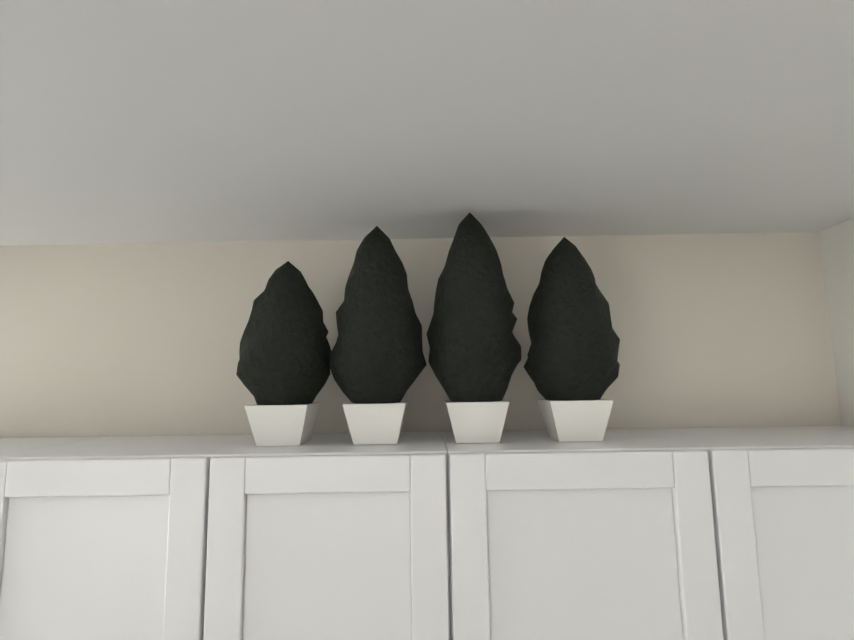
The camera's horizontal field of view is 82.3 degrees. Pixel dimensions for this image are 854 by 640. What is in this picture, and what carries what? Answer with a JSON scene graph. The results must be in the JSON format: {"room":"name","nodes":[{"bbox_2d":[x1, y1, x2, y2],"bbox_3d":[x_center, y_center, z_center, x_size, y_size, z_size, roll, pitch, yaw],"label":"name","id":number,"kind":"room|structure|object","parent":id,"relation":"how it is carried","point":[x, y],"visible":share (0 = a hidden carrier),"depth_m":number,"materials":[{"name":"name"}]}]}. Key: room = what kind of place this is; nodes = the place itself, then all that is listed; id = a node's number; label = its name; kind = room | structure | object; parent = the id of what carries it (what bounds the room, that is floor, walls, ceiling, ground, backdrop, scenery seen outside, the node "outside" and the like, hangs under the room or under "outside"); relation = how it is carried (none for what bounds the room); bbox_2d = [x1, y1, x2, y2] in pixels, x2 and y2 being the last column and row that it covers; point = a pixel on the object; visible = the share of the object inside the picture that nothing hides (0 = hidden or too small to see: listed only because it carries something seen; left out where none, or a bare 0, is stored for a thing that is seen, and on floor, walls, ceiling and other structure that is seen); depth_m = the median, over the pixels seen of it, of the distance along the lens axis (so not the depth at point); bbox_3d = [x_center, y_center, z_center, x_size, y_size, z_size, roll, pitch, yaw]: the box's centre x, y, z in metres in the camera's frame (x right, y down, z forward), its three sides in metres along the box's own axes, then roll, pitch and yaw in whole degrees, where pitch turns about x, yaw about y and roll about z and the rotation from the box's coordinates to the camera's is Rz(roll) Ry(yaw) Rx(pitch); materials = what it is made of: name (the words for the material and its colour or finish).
{"room":"kitchen","nodes":[
{"label":"kitchen","id":0,"kind":"room"},
{"bbox_2d":[0,232,841,437],"bbox_3d":[-0.994,1.225,1.119,3.930,2.810,0.200,-1,-7,0],"label":"wall","id":1,"kind":"structure","parent":0,"point":[710,330],"depth_m":1.16,"materials":[{"name":"beige paint"}]},
{"bbox_2d":[0,426,853,639],"bbox_3d":[-0.144,0.696,0.905,2.188,0.920,0.337,-1,-7,0],"label":"upper cabinet","id":2,"kind":"object","parent":1,"relation":"attached to","point":[730,533],"visible":1,"depth_m":0.78,"materials":[{"name":"white wood"}]},
{"bbox_2d":[236,261,330,445],"bbox_3d":[-0.279,0.059,0.966,0.182,0.360,0.179,-1,-7,0],"label":"topiary","id":3,"kind":"object","parent":2,"relation":"on","point":[283,371],"visible":0.98,"depth_m":0.90,"materials":[{"name":"green plant"}]},
{"bbox_2d":[329,226,426,444],"bbox_3d":[-0.096,0.022,0.971,0.189,0.430,0.184,-1,-7,0],"label":"topiary","id":4,"kind":"object","parent":2,"relation":"on","point":[377,364],"visible":1,"depth_m":0.90,"materials":[{"name":"green plant"}]},
{"bbox_2d":[427,213,520,442],"bbox_3d":[0.092,0.006,0.967,0.186,0.455,0.178,-1,-7,0],"label":"topiary","id":5,"kind":"object","parent":2,"relation":"on","point":[474,360],"visible":1,"depth_m":0.90,"materials":[{"name":"green plant"}]},
{"bbox_2d":[524,237,619,441],"bbox_3d":[0.284,0.030,0.965,0.186,0.400,0.190,-1,-7,0],"label":"topiary","id":6,"kind":"object","parent":2,"relation":"on","point":[572,366],"visible":1,"depth_m":0.90,"materials":[{"name":"green plant"}]},
{"bbox_2d":[0,0,853,245],"bbox_3d":[-0.483,-0.668,-2.227,4.950,0.100,7.500,-1,-7,0],"label":"ceiling","id":7,"kind":"structure","parent":0,"point":[151,121],"depth_m":0.65,"materials":[{"name":"white paint"}]},
{"bbox_2d":[819,218,853,426],"bbox_3d":[1.499,1.066,0.162,1.070,2.810,2.100,-1,-7,0],"label":"wall","id":8,"kind":"structure","parent":0,"point":[837,246],"depth_m":1.12,"materials":[{"name":"white paint"}]}
]}

